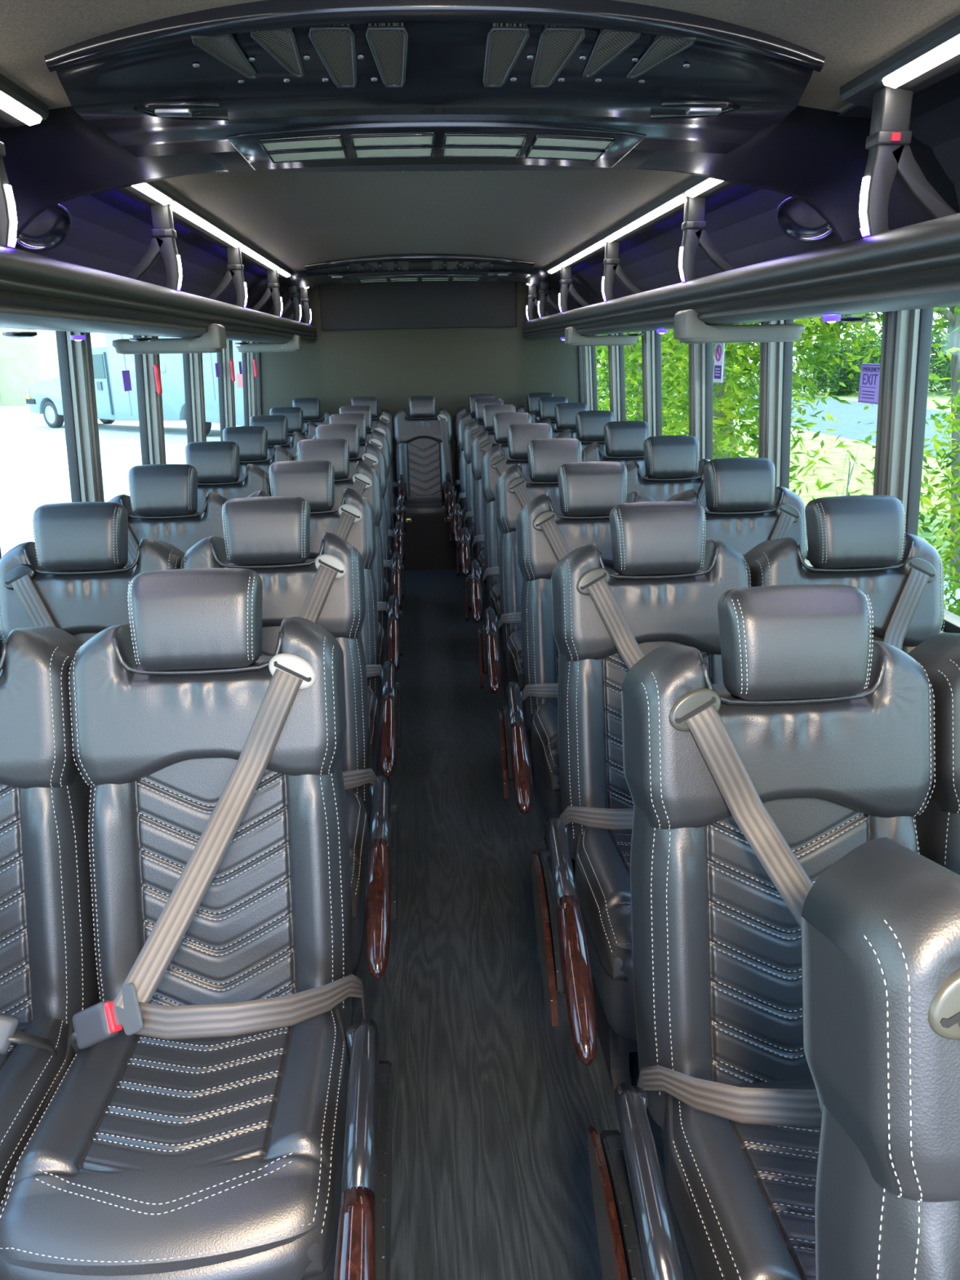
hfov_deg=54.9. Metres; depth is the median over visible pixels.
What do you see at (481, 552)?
seat cushion
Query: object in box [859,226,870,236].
light
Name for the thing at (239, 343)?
air vent
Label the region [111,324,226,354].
console
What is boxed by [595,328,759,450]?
tree
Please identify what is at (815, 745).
seat
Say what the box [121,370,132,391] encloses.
sticker
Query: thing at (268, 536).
seat
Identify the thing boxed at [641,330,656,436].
trim
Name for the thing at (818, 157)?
trim
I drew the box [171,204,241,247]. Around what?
ceiling light
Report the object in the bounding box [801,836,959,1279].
seat
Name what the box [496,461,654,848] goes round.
seat
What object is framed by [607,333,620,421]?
trim
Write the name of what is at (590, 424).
seat
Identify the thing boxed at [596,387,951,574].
lawn
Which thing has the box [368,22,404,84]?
grille
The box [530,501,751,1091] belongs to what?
seat
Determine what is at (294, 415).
seat
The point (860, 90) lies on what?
trim
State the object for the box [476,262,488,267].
grille
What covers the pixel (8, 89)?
light
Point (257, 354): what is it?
window
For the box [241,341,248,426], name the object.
window
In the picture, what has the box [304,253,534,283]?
air conditioner
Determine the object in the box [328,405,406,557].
seat
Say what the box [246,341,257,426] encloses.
trim
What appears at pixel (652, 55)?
grille
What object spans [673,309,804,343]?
console
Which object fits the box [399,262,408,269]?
grille
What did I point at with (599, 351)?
tree
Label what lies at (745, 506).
seat
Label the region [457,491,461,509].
seat cushion
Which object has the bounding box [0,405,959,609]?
ground
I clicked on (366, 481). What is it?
seat
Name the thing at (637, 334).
air vent
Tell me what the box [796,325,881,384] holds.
bush
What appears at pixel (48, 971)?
seat
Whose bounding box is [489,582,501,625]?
seat cushion
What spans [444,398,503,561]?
seat
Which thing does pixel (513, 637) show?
seat cushion
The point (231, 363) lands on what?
window release
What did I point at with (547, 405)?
seat
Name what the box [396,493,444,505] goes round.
seat cushion
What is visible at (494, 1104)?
floor
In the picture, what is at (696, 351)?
trim
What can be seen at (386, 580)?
seat cushion
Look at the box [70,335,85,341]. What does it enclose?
light
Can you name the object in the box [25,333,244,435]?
bus
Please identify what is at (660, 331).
light
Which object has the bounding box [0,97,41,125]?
ceiling light
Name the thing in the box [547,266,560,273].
ceiling light
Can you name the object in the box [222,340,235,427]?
trim
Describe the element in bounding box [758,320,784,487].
trim
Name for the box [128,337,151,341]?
air vent
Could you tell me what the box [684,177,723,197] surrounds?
ceiling light
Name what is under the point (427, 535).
step riser
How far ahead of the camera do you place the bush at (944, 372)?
34.47 m
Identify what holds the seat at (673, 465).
on the floor
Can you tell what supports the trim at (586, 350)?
attached to the wall
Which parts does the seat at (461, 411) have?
cup panel, armrest, backrest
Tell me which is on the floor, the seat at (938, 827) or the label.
the seat at (938, 827)
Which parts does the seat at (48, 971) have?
backrest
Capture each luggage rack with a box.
[0,140,316,344]
[521,86,959,340]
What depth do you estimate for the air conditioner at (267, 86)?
1.67 m
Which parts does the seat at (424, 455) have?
backrest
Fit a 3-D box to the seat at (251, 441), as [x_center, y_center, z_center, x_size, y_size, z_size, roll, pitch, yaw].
[-1.086,-0.370,4.281,0.456,1.175,0.764,-2,17,-4]
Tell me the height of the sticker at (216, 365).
0.080 m
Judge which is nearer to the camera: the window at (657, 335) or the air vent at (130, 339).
the air vent at (130, 339)
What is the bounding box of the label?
[712,342,724,382]
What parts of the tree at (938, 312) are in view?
crown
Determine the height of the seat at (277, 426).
1.175 m
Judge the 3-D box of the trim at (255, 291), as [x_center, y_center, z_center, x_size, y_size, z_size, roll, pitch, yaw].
[-0.387,-2.220,5.994,2.340,0.410,0.550,-2,17,-4]
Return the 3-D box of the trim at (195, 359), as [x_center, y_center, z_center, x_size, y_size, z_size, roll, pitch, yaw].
[-1.498,-1.234,4.879,0.128,0.880,0.132,-2,17,-4]
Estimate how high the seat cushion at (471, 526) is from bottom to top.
0.156 m
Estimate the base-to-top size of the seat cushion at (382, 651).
0.156 m
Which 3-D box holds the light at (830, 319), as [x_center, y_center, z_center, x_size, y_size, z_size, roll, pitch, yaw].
[0.784,-0.715,2.063,0.038,0.015,0.037,-2,17,-4]
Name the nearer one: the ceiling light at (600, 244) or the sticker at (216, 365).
the ceiling light at (600, 244)
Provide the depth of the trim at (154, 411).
4.01 m
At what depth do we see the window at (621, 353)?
5.79 m
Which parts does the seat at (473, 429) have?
cup panel, armrest, backrest, leg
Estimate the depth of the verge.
34.64 m
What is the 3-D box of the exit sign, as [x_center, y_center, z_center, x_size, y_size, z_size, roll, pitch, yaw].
[1.117,-0.735,2.651,0.003,0.110,0.124,-2,17,-4]
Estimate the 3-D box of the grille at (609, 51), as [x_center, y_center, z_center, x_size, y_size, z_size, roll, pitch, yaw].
[0.220,-0.995,1.562,0.062,0.029,0.176,-2,17,-4]
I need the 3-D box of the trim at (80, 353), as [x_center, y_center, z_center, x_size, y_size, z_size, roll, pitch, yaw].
[-1.371,-0.710,3.204,0.128,0.880,0.132,-2,17,-4]
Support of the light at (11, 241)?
on the luggage rack at (37, 291)
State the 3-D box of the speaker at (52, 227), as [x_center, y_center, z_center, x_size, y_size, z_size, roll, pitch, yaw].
[-1.187,-1.121,2.501,0.113,0.127,0.390,-2,17,-4]
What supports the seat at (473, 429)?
on the floor
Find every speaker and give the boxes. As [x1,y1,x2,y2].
[15,203,72,251]
[775,195,834,242]
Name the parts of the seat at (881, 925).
backrest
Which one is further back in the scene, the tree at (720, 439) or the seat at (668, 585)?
the tree at (720, 439)
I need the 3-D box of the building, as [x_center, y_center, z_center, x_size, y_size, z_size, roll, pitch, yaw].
[-26.777,-13.862,41.331,15.900,6.500,7.200,-2,17,-4]
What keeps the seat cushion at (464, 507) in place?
on the seat at (464, 420)
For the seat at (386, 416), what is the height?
1.175 m
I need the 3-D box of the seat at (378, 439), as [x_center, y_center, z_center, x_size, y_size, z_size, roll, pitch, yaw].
[-0.650,-0.569,4.888,0.511,1.175,1.073,-2,17,-4]
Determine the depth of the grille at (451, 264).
5.41 m
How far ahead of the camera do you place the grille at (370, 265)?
5.36 m
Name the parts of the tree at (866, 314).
crown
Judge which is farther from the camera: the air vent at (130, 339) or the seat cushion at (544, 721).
the air vent at (130, 339)
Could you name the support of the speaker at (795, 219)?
attached to the wall
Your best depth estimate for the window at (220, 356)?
5.64 m
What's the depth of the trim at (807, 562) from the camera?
3.02 m
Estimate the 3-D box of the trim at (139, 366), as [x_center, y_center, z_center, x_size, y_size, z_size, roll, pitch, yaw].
[-1.415,-0.832,3.630,0.104,0.860,0.780,-2,17,-4]
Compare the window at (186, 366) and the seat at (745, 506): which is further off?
the window at (186, 366)
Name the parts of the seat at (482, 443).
cup panel, armrest, backrest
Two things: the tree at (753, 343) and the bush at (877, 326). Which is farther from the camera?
the bush at (877, 326)
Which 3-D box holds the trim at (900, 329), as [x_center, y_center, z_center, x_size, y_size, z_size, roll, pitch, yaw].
[1.122,-0.533,2.492,0.128,0.880,0.132,-2,17,-4]
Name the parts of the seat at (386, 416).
backrest, armrest, cup panel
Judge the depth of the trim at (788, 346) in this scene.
3.26 m
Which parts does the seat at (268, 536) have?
backrest, leg, armrest, cup panel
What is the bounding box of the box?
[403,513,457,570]
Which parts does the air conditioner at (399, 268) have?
grille frame, grille frame, grille frame, grille frame, return frame, grille frame, grille frame, grille frame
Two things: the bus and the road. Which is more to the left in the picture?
the bus
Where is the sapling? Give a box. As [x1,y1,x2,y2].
[802,435,938,496]
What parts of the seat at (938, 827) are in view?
backrest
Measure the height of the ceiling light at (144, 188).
0.014 m
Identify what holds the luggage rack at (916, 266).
attached to the wall
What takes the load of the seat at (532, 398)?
on the floor
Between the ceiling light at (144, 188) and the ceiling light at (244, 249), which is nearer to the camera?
the ceiling light at (144, 188)
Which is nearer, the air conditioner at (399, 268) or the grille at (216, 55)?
the grille at (216, 55)
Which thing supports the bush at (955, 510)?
on the ground at (34, 468)
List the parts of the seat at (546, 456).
cup panel, armrest, backrest, seat frame, leg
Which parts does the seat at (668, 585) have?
cup panel, armrest, leg, seat frame, backrest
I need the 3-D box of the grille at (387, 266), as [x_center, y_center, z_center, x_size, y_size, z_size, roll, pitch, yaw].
[-0.531,-2.181,5.384,0.066,0.033,0.226,-2,17,-4]
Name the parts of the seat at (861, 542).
backrest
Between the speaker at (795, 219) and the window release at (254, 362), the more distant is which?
the window release at (254, 362)
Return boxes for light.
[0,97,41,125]
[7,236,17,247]
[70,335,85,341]
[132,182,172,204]
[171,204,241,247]
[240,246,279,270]
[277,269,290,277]
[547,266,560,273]
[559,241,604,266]
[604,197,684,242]
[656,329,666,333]
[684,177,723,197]
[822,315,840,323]
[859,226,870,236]
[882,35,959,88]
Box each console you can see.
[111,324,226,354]
[236,334,301,352]
[564,326,639,346]
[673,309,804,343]
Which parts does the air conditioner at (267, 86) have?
grille frame, grille frame, grille frame, grille frame, return frame, grille frame, grille frame, grille frame, grille frame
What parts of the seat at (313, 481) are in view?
backrest, leg, armrest, cup panel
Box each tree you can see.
[595,315,882,501]
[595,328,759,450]
[595,345,682,434]
[635,318,816,458]
[678,306,959,582]
[806,313,870,381]
[807,311,882,351]
[880,306,949,373]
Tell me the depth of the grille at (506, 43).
1.55 m
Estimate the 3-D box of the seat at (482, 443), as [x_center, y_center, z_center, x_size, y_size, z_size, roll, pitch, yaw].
[0.155,-0.531,4.719,0.548,1.175,1.076,-1,17,-1]
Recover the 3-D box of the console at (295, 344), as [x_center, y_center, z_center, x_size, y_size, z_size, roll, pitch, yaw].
[-1.287,-1.806,5.641,0.377,0.098,0.124,-2,17,-4]
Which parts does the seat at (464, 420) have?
cup panel, armrest, backrest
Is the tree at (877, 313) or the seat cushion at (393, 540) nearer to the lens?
the seat cushion at (393, 540)
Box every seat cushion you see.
[0,1007,349,1279]
[0,1016,75,1208]
[345,791,369,919]
[367,685,379,761]
[377,622,386,669]
[384,578,389,614]
[388,546,392,574]
[391,523,394,545]
[393,493,396,508]
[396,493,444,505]
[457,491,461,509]
[462,505,467,526]
[469,524,475,551]
[477,548,486,582]
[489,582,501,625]
[506,630,524,689]
[531,702,560,791]
[574,827,631,982]
[660,1078,821,1279]
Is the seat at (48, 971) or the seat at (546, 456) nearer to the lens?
the seat at (48, 971)
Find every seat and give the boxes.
[0,502,185,643]
[0,568,391,1279]
[0,626,100,1208]
[107,463,228,567]
[180,496,399,1026]
[185,440,271,514]
[222,426,294,481]
[247,460,401,826]
[249,415,307,460]
[269,407,317,444]
[292,397,333,432]
[293,423,404,640]
[297,438,403,706]
[312,413,405,595]
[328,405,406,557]
[351,396,406,528]
[394,395,453,514]
[441,394,495,559]
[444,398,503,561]
[449,404,515,610]
[456,412,531,608]
[465,422,551,702]
[477,438,582,777]
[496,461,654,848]
[515,392,553,421]
[528,396,568,430]
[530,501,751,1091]
[542,402,588,439]
[555,410,614,456]
[581,420,649,478]
[586,584,935,1279]
[624,435,709,511]
[666,457,807,566]
[743,494,944,653]
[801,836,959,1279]
[907,632,959,875]
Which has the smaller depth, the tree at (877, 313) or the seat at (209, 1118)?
the seat at (209, 1118)
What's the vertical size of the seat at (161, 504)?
1.175 m
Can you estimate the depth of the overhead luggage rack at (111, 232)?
3.20 m
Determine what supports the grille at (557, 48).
attached to the air conditioner at (267, 86)
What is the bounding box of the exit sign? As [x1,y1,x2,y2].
[857,363,879,404]
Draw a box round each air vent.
[2,332,37,337]
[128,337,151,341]
[235,342,248,344]
[627,333,643,336]
[840,316,871,322]
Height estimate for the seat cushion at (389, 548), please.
0.156 m
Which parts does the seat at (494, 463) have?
cup panel, armrest, backrest, seat frame, leg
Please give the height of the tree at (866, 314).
12.255 m
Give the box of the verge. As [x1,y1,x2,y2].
[605,364,951,412]
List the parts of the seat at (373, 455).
backrest, armrest, cup panel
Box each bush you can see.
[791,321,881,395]
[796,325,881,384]
[808,307,959,616]
[928,320,951,395]
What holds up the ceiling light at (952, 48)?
attached to the wall
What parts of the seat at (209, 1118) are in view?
latch plate, backrest, armrest, cup panel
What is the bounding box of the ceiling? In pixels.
[0,0,959,284]
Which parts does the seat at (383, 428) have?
backrest, armrest, cup panel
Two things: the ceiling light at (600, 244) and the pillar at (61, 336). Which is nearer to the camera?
the pillar at (61, 336)
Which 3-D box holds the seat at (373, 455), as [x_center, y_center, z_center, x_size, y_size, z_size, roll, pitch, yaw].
[-0.596,-0.343,4.165,0.511,1.175,1.073,-2,17,-4]
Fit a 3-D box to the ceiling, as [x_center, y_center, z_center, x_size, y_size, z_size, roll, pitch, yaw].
[-0.153,-1.417,2.801,1.720,0.113,8.700,-2,17,-4]
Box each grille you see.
[195,34,253,75]
[253,27,300,75]
[312,24,353,85]
[351,263,363,268]
[367,262,377,268]
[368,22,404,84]
[383,262,393,270]
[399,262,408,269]
[432,262,442,269]
[447,261,457,269]
[462,261,472,267]
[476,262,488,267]
[486,22,527,84]
[533,24,581,84]
[586,28,637,75]
[631,35,691,75]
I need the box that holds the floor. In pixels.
[344,547,669,1279]
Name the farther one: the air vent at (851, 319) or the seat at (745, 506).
the seat at (745, 506)
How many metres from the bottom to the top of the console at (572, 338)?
0.098 m
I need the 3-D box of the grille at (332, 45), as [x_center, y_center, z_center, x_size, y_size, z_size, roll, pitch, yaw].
[-0.242,-0.983,1.558,0.066,0.033,0.226,-2,17,-4]
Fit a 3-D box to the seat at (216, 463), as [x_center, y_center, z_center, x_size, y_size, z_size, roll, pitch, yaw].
[-1.032,-0.143,3.558,0.456,1.175,0.764,-2,17,-4]
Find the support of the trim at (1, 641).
attached to the wall
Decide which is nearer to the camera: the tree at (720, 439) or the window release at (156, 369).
the window release at (156, 369)
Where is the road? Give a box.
[596,375,951,459]
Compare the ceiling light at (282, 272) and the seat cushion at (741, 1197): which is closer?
the seat cushion at (741, 1197)
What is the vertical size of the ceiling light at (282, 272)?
0.014 m
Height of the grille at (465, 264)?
0.029 m
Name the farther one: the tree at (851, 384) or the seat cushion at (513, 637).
the tree at (851, 384)
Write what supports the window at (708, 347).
in the wall
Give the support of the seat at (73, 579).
on the floor
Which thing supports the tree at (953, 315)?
on the lawn at (837, 456)
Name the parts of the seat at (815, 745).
cup panel, armrest, backrest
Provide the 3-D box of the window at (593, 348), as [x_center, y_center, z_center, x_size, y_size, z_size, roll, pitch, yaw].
[0.845,-1.719,6.312,0.104,0.860,0.810,-2,17,-4]
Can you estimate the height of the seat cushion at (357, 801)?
0.156 m
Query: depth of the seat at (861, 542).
2.06 m
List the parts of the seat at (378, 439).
backrest, armrest, cup panel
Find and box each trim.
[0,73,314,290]
[0,105,959,242]
[0,634,3,652]
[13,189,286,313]
[66,331,104,502]
[141,335,166,464]
[189,352,206,442]
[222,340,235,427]
[245,267,599,309]
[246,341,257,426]
[318,280,516,330]
[520,13,959,287]
[582,346,593,410]
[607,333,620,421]
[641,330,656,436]
[688,343,705,460]
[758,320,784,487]
[804,558,944,633]
[872,309,919,531]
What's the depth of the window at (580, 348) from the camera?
7.17 m
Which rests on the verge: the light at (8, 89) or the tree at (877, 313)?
the tree at (877, 313)
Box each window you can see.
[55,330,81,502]
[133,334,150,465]
[182,353,194,444]
[216,350,225,440]
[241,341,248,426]
[255,342,262,415]
[577,346,584,403]
[591,346,597,410]
[617,333,626,421]
[654,330,662,435]
[705,342,712,460]
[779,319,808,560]
[905,307,959,633]
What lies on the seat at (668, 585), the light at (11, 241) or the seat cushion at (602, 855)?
the seat cushion at (602, 855)
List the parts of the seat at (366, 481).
backrest, armrest, cup panel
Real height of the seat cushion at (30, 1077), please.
0.156 m
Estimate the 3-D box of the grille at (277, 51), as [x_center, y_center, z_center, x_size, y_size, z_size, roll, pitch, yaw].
[-0.332,-0.974,1.528,0.062,0.029,0.176,-2,17,-4]
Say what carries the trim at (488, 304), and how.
attached to the wall
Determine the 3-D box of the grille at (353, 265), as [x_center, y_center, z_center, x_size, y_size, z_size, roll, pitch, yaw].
[-0.711,-2.170,5.360,0.060,0.026,0.163,-1,17,2]
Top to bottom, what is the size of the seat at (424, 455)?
1.175 m
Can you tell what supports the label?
attached to the window at (708, 347)
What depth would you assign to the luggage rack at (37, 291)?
2.42 m
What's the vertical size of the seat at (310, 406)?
1.175 m
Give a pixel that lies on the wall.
(450, 366)
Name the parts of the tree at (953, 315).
crown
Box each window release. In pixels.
[152,364,162,394]
[229,360,235,381]
[252,359,257,377]
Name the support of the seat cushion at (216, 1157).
on the seat at (209, 1118)
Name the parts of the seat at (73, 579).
backrest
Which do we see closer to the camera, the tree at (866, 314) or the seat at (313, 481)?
the seat at (313, 481)
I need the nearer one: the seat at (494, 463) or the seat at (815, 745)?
the seat at (815, 745)
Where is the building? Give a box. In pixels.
[0,328,92,405]
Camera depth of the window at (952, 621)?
2.40 m
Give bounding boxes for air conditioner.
[44,0,825,172]
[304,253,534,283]
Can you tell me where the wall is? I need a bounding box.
[259,282,580,503]
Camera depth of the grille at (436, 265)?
5.41 m
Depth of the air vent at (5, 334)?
2.00 m
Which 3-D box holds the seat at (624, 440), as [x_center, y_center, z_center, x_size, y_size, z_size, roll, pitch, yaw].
[0.709,-0.369,4.169,0.456,1.175,0.764,-2,17,-4]
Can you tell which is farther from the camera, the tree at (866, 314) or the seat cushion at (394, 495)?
the tree at (866, 314)
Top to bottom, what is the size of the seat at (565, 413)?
1.175 m
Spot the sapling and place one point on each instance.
(869, 437)
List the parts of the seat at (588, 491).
cup panel, armrest, leg, backrest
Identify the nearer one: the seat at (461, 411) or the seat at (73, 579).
the seat at (73, 579)
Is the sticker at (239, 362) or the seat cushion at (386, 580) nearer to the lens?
the seat cushion at (386, 580)
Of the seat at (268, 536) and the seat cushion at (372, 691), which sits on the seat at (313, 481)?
the seat cushion at (372, 691)
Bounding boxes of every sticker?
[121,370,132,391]
[214,363,219,377]
[238,361,242,373]
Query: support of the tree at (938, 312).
on the verge

